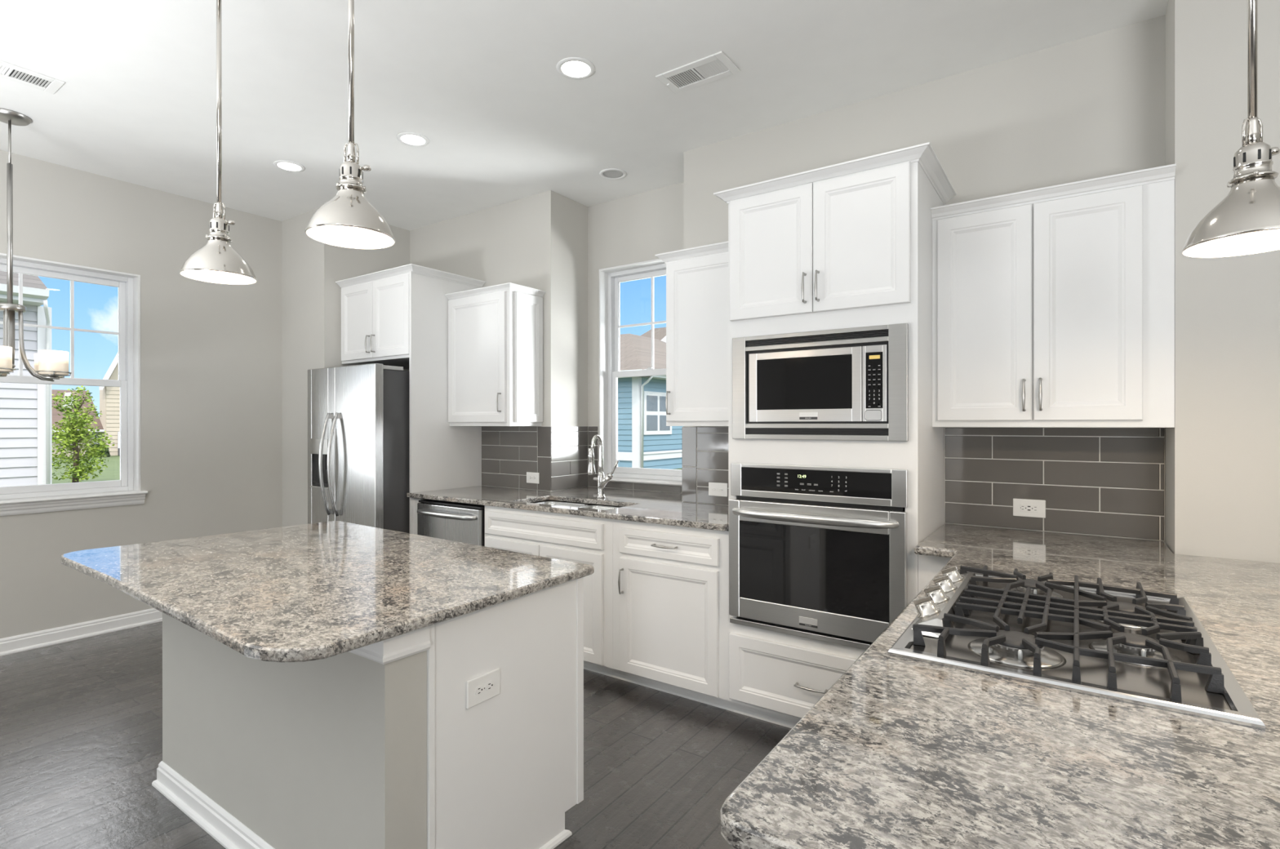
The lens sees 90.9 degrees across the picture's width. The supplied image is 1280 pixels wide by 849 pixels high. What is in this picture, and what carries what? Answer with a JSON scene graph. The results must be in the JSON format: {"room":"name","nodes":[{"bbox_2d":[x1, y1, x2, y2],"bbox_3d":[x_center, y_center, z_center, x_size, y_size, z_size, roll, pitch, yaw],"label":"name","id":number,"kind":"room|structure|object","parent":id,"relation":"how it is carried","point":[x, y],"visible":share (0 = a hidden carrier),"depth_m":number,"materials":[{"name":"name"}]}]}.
{"room":"kitchen","nodes":[
{"label":"kitchen","id":0,"kind":"room"},
{"bbox_2d":[0,149,282,638],"bbox_3d":[-5.591,-0.130,1.448,0.200,3.040,12.010,0,0,35],"label":"wall","id":1,"kind":"structure","parent":0,"point":[211,414],"depth_m":4.48,"materials":[{"name":"paint"}]},
{"bbox_2d":[0,253,147,515],"bbox_3d":[-3.772,-0.242,4.029,0.249,1.584,0.949,0,0,35],"label":"window","id":2,"kind":"structure","parent":1,"relation":"in","point":[30,499],"depth_m":4.24,"materials":[{"name":"plastic"}]},
{"bbox_2d":[0,272,119,377],"bbox_3d":[-3.832,-0.631,4.070,0.018,0.645,0.741,0,0,35],"label":"grille","id":3,"kind":"object","parent":2,"relation":"attached to","point":[72,279],"depth_m":4.17,"materials":[{"name":"plastic"}]},
{"bbox_2d":[0,608,162,656],"bbox_3d":[-5.911,1.342,0.787,0.027,0.098,10.556,0,0,35],"label":"baseboard","id":4,"kind":"structure","parent":1,"relation":"attached to","point":[26,642],"depth_m":4.07,"materials":[{"name":"white wood"}]},
{"bbox_2d":[281,207,409,526],"bbox_3d":[-2.238,-0.136,5.545,0.643,3.040,1.454,0,0,35],"label":"wall","id":5,"kind":"structure","parent":0,"point":[311,295],"depth_m":4.97,"materials":[{"name":"paint"}]},
{"bbox_2d":[0,621,791,848],"bbox_3d":[-1.735,1.450,-1.345,9.720,0.120,12.210,0,0,35],"label":"floor","id":6,"kind":"structure","parent":0,"point":[81,720],"depth_m":2.63,"materials":[{"name":"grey wood"}]},
{"bbox_2d":[307,363,409,533],"bbox_3d":[-1.893,0.485,4.688,0.858,1.780,0.891,0,0,35],"label":"refrigerator","id":7,"kind":"object","parent":6,"relation":"on","point":[358,415],"visible":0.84,"depth_m":4.32,"materials":[{"name":"metal"}]},
{"bbox_2d":[151,577,583,848],"bbox_3d":[-1.022,0.957,2.320,1.520,0.860,0.809,0,0,35],"label":"kitchen island","id":8,"kind":"object","parent":6,"relation":"on","point":[378,745],"visible":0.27,"depth_m":1.89,"materials":[{"name":"paint"}]},
{"bbox_2d":[61,520,594,662],"bbox_3d":[-1.203,0.512,2.321,1.857,0.030,1.126,0,0,35],"label":"island countertop","id":9,"kind":"structure","parent":8,"relation":"on","point":[310,592],"depth_m":2.00,"materials":[{"name":"stone"}]},
{"bbox_2d":[466,667,500,709],"bbox_3d":[-0.457,0.772,1.843,0.009,0.079,0.124,0,0,35],"label":"wall outlet","id":10,"kind":"object","parent":8,"relation":"attached to","point":[480,689],"visible":1,"depth_m":1.84,"materials":[{"name":"white plastic"}]},
{"bbox_2d":[475,680,493,696],"bbox_3d":[-0.454,0.772,1.842,0.002,0.028,0.072,0,0,35],"label":"receptacle","id":11,"kind":"object","parent":10,"relation":"attached to","point":[482,688],"depth_m":1.84,"materials":[{"name":"white plastic"}]},
{"bbox_2d":[335,263,485,534],"bbox_3d":[-1.749,0.144,4.821,0.979,2.482,0.665,0,0,35],"label":"tall cabinet","id":12,"kind":"object","parent":6,"relation":"on","point":[397,316],"visible":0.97,"depth_m":4.52,"materials":[{"name":"white paint"}]},
{"bbox_2d":[416,499,484,546],"bbox_3d":[-1.106,0.948,4.326,0.630,0.863,0.650,0,0,35],"label":"dishwasher","id":13,"kind":"object","parent":6,"relation":"on","point":[462,522],"visible":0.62,"depth_m":4.07,"materials":[{"name":"silver metal"}]},
{"bbox_2d":[484,500,621,679],"bbox_3d":[-0.406,0.945,3.886,1.009,0.880,0.658,0,0,35],"label":"base cabinet","id":14,"kind":"object","parent":6,"relation":"on","point":[588,540],"visible":0.2,"depth_m":3.48,"materials":[{"name":"white paint"}]},
{"bbox_2d":[406,485,728,531],"bbox_3d":[-0.306,0.486,4.084,2.444,0.031,1.056,0,0,35],"label":"countertop","id":15,"kind":"structure","parent":14,"relation":"on","point":[662,508],"depth_m":3.84,"materials":[{"name":"stone"}]},
{"bbox_2d":[534,501,620,510],"bbox_3d":[-0.395,0.595,3.818,0.734,0.180,0.339,0,0,35],"label":"sink","id":16,"kind":"object","parent":15,"relation":"in","point":[553,503],"visible":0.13,"depth_m":4.01,"materials":[{"name":"metal"}]},
{"bbox_2d":[586,435,618,497],"bbox_3d":[-0.231,0.268,3.980,0.173,0.405,0.152,0,0,35],"label":"faucet","id":17,"kind":"object","parent":15,"relation":"on","point":[602,480],"visible":1,"depth_m":4.01,"materials":[{"name":"silver metal"}]},
{"bbox_2d":[613,519,735,711],"bbox_3d":[0.292,0.945,3.403,0.686,0.880,0.658,0,0,35],"label":"base cabinet","id":18,"kind":"object","parent":6,"relation":"on","point":[671,629],"visible":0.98,"depth_m":3.15,"materials":[{"name":"white paint"}]},
{"bbox_2d":[713,142,955,728],"bbox_3d":[0.920,0.146,2.973,0.940,2.477,0.668,0,0,35],"label":"tall cabinet","id":19,"kind":"object","parent":6,"relation":"on","point":[848,244],"visible":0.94,"depth_m":2.72,"materials":[{"name":"white paint"}]},
{"bbox_2d":[728,462,907,649],"bbox_3d":[0.869,0.555,2.914,0.782,0.749,0.620,0,0,35],"label":"wall oven","id":20,"kind":"object","parent":19,"relation":"in","point":[817,553],"visible":0.98,"depth_m":2.70,"materials":[{"name":"silver metal"}]},
{"bbox_2d":[732,323,908,441],"bbox_3d":[0.871,-0.169,2.906,0.771,0.472,0.430,0,0,35],"label":"microwave","id":21,"kind":"object","parent":19,"relation":"in","point":[851,384],"visible":1,"depth_m":2.71,"materials":[{"name":"metal"}]},
{"bbox_2d":[918,554,951,593],"bbox_3d":[1.176,0.946,1.625,1.118,0.880,2.570,0,0,35],"label":"base cabinet","id":22,"kind":"object","parent":6,"relation":"on","point":[929,566],"visible":0.02,"depth_m":2.49,"materials":[{"name":"white paint"}]},
{"bbox_2d":[720,523,1279,848],"bbox_3d":[1.351,0.489,1.482,1.568,0.034,2.626,0,0,35],"label":"countertop","id":23,"kind":"structure","parent":22,"relation":"on","point":[898,753],"depth_m":0.91,"materials":[{"name":"stone"}]},
{"bbox_2d":[887,564,1265,729],"bbox_3d":[0.981,0.437,1.484,0.558,0.070,0.855,0,0,35],"label":"gas cooktop","id":24,"kind":"object","parent":23,"relation":"in","point":[1139,646],"visible":1,"depth_m":1.29,"materials":[{"name":"metal"}]},
{"bbox_2d":[0,0,1168,230],"bbox_3d":[-1.737,-1.724,-1.348,9.720,0.150,12.210,0,0,35],"label":"ceiling","id":25,"kind":"structure","parent":0,"point":[135,103],"depth_m":3.01,"materials":[{"name":"paint"}]},
{"bbox_2d":[0,60,64,93],"bbox_3d":[-2.947,-1.646,2.943,0.182,0.014,0.352,0,0,35],"label":"ceiling vent","id":26,"kind":"object","parent":25,"relation":"in","point":[14,73],"visible":1,"depth_m":3.00,"materials":[{"name":"metal"}]},
{"bbox_2d":[0,107,71,381],"bbox_3d":[-3.381,-0.948,3.361,0.521,1.408,0.518,0,0,35],"label":"chandelier","id":27,"kind":"object","parent":25,"relation":"hanging from","point":[49,365],"visible":1,"depth_m":3.36,"materials":[{"name":"silver metal"}]},
{"bbox_2d":[179,0,257,284],"bbox_3d":[-1.493,-1.087,2.234,0.230,1.131,0.230,0,0,35],"label":"pendant lamp","id":28,"kind":"object","parent":25,"relation":"hanging from","point":[215,262],"visible":1,"depth_m":2.23,"materials":[{"name":"silver metal"}]},
{"bbox_2d":[273,160,305,172],"bbox_3d":[-2.242,-1.651,4.027,0.180,0.006,0.180,0,0,35],"label":"recessed light","id":29,"kind":"object","parent":25,"relation":"in","point":[290,166],"visible":1,"depth_m":4.02,"materials":[{"name":"white plastic"}]},
{"bbox_2d":[304,0,395,248],"bbox_3d":[-0.807,-1.087,1.760,0.230,1.131,0.230,0,0,35],"label":"pendant lamp","id":30,"kind":"object","parent":25,"relation":"hanging from","point":[348,220],"visible":1,"depth_m":1.75,"materials":[{"name":"silver metal"}]},
{"bbox_2d":[396,132,429,146],"bbox_3d":[-1.315,-1.651,3.650,0.180,0.006,0.180,0,0,35],"label":"recessed light","id":31,"kind":"object","parent":25,"relation":"in","point":[413,139],"visible":1,"depth_m":3.64,"materials":[{"name":"white plastic"}]},
{"bbox_2d":[556,57,595,79],"bbox_3d":[-0.298,-1.651,2.923,0.180,0.006,0.180,0,0,35],"label":"recessed light","id":32,"kind":"object","parent":25,"relation":"in","point":[573,68],"visible":1,"depth_m":2.92,"materials":[{"name":"white plastic"}]},
{"bbox_2d":[599,168,626,179],"bbox_3d":[-0.177,-1.653,4.157,0.180,0.006,0.180,0,0,35],"label":"recessed light","id":33,"kind":"object","parent":25,"relation":"in","point":[609,173],"visible":1,"depth_m":4.15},
{"bbox_2d":[655,50,740,93],"bbox_3d":[0.271,-1.648,2.963,0.352,0.014,0.190,0,0,35],"label":"ceiling vent","id":34,"kind":"object","parent":25,"relation":"in","point":[716,66],"visible":1,"depth_m":2.95,"materials":[{"name":"metal"}]},
{"bbox_2d":[1181,0,1279,257],"bbox_3d":[1.296,-1.018,1.332,0.230,1.271,0.230,0,0,35],"label":"pendant lamp","id":35,"kind":"object","parent":25,"relation":"hanging from","point":[1246,221],"visible":1,"depth_m":1.32,"materials":[{"name":"silver metal"}]},
{"bbox_2d":[587,182,684,506],"bbox_3d":[0.108,-0.136,4.560,1.091,3.040,0.200,0,0,35],"label":"wall","id":36,"kind":"structure","parent":0,"point":[639,227],"depth_m":4.60,"materials":[{"name":"paint"}]},
{"bbox_2d":[588,426,681,493],"bbox_3d":[0.048,0.241,4.475,1.070,0.457,0.010,0,0,35],"label":"tile backsplash","id":37,"kind":"structure","parent":36,"relation":"attached to","point":[593,430],"depth_m":4.61,"materials":[{"name":"tile"}]},
{"bbox_2d":[593,258,682,485],"bbox_3d":[0.055,-0.373,4.573,0.822,1.584,0.239,0,0,35],"label":"window","id":38,"kind":"structure","parent":36,"relation":"in","point":[611,278],"depth_m":4.75,"materials":[{"name":"plastic"}]},
{"bbox_2d":[617,276,666,368],"bbox_3d":[0.093,-0.745,4.628,0.614,0.680,0.018,0,0,35],"label":"grille","id":39,"kind":"object","parent":38,"relation":"attached to","point":[628,278],"depth_m":4.70,"materials":[{"name":"plastic"}]},
{"bbox_2d":[409,14,1164,542],"bbox_3d":[0.281,-0.136,4.252,4.972,3.040,0.709,0,0,35],"label":"wall","id":40,"kind":"structure","parent":0,"point":[1091,107],"depth_m":3.10,"materials":[{"name":"paint"}]},
{"bbox_2d":[444,282,546,426],"bbox_3d":[-1.048,-0.468,4.521,0.672,0.957,0.363,0,0,35],"label":"upper cabinet","id":41,"kind":"object","parent":40,"relation":"attached to","point":[495,331],"visible":1,"depth_m":4.38,"materials":[{"name":"white paint"}]},
{"bbox_2d":[481,426,551,491],"bbox_3d":[-0.922,0.241,4.649,0.724,0.457,0.010,0,0,35],"label":"tile backsplash","id":42,"kind":"structure","parent":40,"relation":"attached to","point":[508,452],"depth_m":4.63,"materials":[{"name":"tile"}]},
{"bbox_2d":[526,471,539,484],"bbox_3d":[-0.773,0.384,4.536,0.124,0.079,0.009,0,0,35],"label":"wall outlet","id":43,"kind":"object","parent":42,"relation":"attached to","point":[531,477],"visible":1,"depth_m":4.53,"materials":[{"name":"white plastic"}]},
{"bbox_2d":[528,475,536,479],"bbox_3d":[-0.774,0.384,4.534,0.072,0.028,0.002,0,0,35],"label":"receptacle","id":44,"kind":"object","parent":43,"relation":"attached to","point":[531,477],"depth_m":4.53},
{"bbox_2d":[550,426,587,491],"bbox_3d":[-0.515,0.241,4.610,0.010,0.457,0.408,0,0,35],"label":"tile backsplash","id":45,"kind":"structure","parent":40,"relation":"attached to","point":[569,444],"depth_m":4.60,"materials":[{"name":"tile"}]},
{"bbox_2d":[681,426,683,502],"bbox_3d":[0.374,0.241,3.994,0.010,0.457,0.408,0,0,35],"label":"tile backsplash","id":46,"kind":"structure","parent":40,"relation":"attached to","point":[682,427],"depth_m":3.83,"materials":[{"name":"tile"}]},
{"bbox_2d":[654,240,728,426],"bbox_3d":[0.421,-0.472,3.503,0.586,0.962,0.363,0,0,35],"label":"upper cabinet","id":47,"kind":"object","parent":40,"relation":"attached to","point":[697,277],"visible":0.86,"depth_m":3.42,"materials":[{"name":"white paint"}]},
{"bbox_2d":[681,426,728,505],"bbox_3d":[0.509,0.241,3.658,0.614,0.457,0.010,0,0,35],"label":"tile backsplash","id":48,"kind":"structure","parent":40,"relation":"attached to","point":[704,450],"depth_m":3.74,"materials":[{"name":"tile"}]},
{"bbox_2d":[708,482,727,497],"bbox_3d":[0.453,0.380,3.681,0.124,0.079,0.018,0,0,35],"label":"wall outlet","id":49,"kind":"object","parent":48,"relation":"attached to","point":[715,489],"visible":1,"depth_m":3.68,"materials":[{"name":"white plastic"}]},
{"bbox_2d":[930,163,1176,427],"bbox_3d":[1.684,-0.464,2.627,0.812,0.948,0.363,0,0,35],"label":"upper cabinet","id":50,"kind":"object","parent":40,"relation":"attached to","point":[1053,306],"visible":1,"depth_m":2.48,"materials":[{"name":"white paint"}]},
{"bbox_2d":[944,426,1164,541],"bbox_3d":[1.786,0.241,2.773,0.809,0.457,0.010,0,0,35],"label":"tile backsplash","id":51,"kind":"structure","parent":40,"relation":"attached to","point":[1105,482],"depth_m":2.74,"materials":[{"name":"tile"}]},
{"bbox_2d":[1013,498,1045,518],"bbox_3d":[1.730,0.372,2.801,0.124,0.079,0.010,0,0,35],"label":"wall outlet","id":52,"kind":"object","parent":51,"relation":"attached to","point":[1021,507],"visible":1,"depth_m":2.80,"materials":[{"name":"white plastic"}]},
{"bbox_2d":[1020,503,1038,512],"bbox_3d":[1.729,0.372,2.798,0.068,0.034,0.004,0,0,35],"label":"receptacle","id":53,"kind":"object","parent":52,"relation":"attached to","point":[1024,508],"depth_m":2.80,"materials":[{"name":"white plastic"}]},
{"bbox_2d":[1164,0,1279,563],"bbox_3d":[3.761,-0.136,1.656,3.705,3.040,1.013,0,0,35],"label":"wall","id":54,"kind":"structure","parent":0,"point":[1222,450],"depth_m":2.22,"materials":[{"name":"paint"}]},
{"label":"outside","id":55,"kind":"structure","parent":0,"visible":0},
{"bbox_2d":[52,455,682,484],"bbox_3d":[-25.034,1.609,47.768,84.430,0.200,130.000,0,0,35],"label":"lawn","id":56,"kind":"structure","parent":55,"point":[112,472],"depth_m":20.53,"materials":[{"name":"green plant"}]},
{"bbox_2d":[0,271,52,487],"bbox_3d":[-12.251,-0.846,7.516,5.700,4.770,6.800,0,0,35],"label":"neighbor house","id":57,"kind":"structure","parent":56,"relation":"on","point":[25,409],"depth_m":8.73,"materials":[{"name":"grey"}]},
{"bbox_2d":[52,385,115,482],"bbox_3d":[-14.418,0.271,16.100,1.412,2.526,1.527,0,0,35],"label":"tree","id":58,"kind":"object","parent":56,"relation":"on","point":[71,435],"visible":0.91,"depth_m":16.02,"materials":[{"name":"green plant"}]},
{"bbox_2d":[52,351,119,457],"bbox_3d":[-27.627,-2.385,32.466,5.200,7.820,6.100,0,0,35],"label":"house","id":59,"kind":"structure","parent":56,"relation":"on","point":[109,397],"depth_m":30.90,"materials":[{"name":"beige wood"}]},
{"bbox_2d":[84,443,110,457],"bbox_3d":[-25.343,1.241,29.402,0.832,0.724,0.967,0,0,35],"label":"shrub","id":60,"kind":"object","parent":56,"relation":"on","point":[107,452],"visible":0.36,"depth_m":29.41,"materials":[{"name":"green plant"}]},
{"bbox_2d":[617,333,684,469],"bbox_3d":[0.114,-1.036,24.953,6.760,5.100,9.650,0,0,35],"label":"house","id":61,"kind":"structure","parent":56,"relation":"on","point":[645,440],"depth_m":20.27,"materials":[{"name":"blue wood"}]},
{"bbox_2d":[641,327,666,342],"bbox_3d":[3.033,-1.948,35.977,12.000,6.900,9.400,0,0,35],"label":"house","id":62,"kind":"structure","parent":56,"relation":"on","point":[660,333],"depth_m":34.69,"materials":[{"name":"beige"}]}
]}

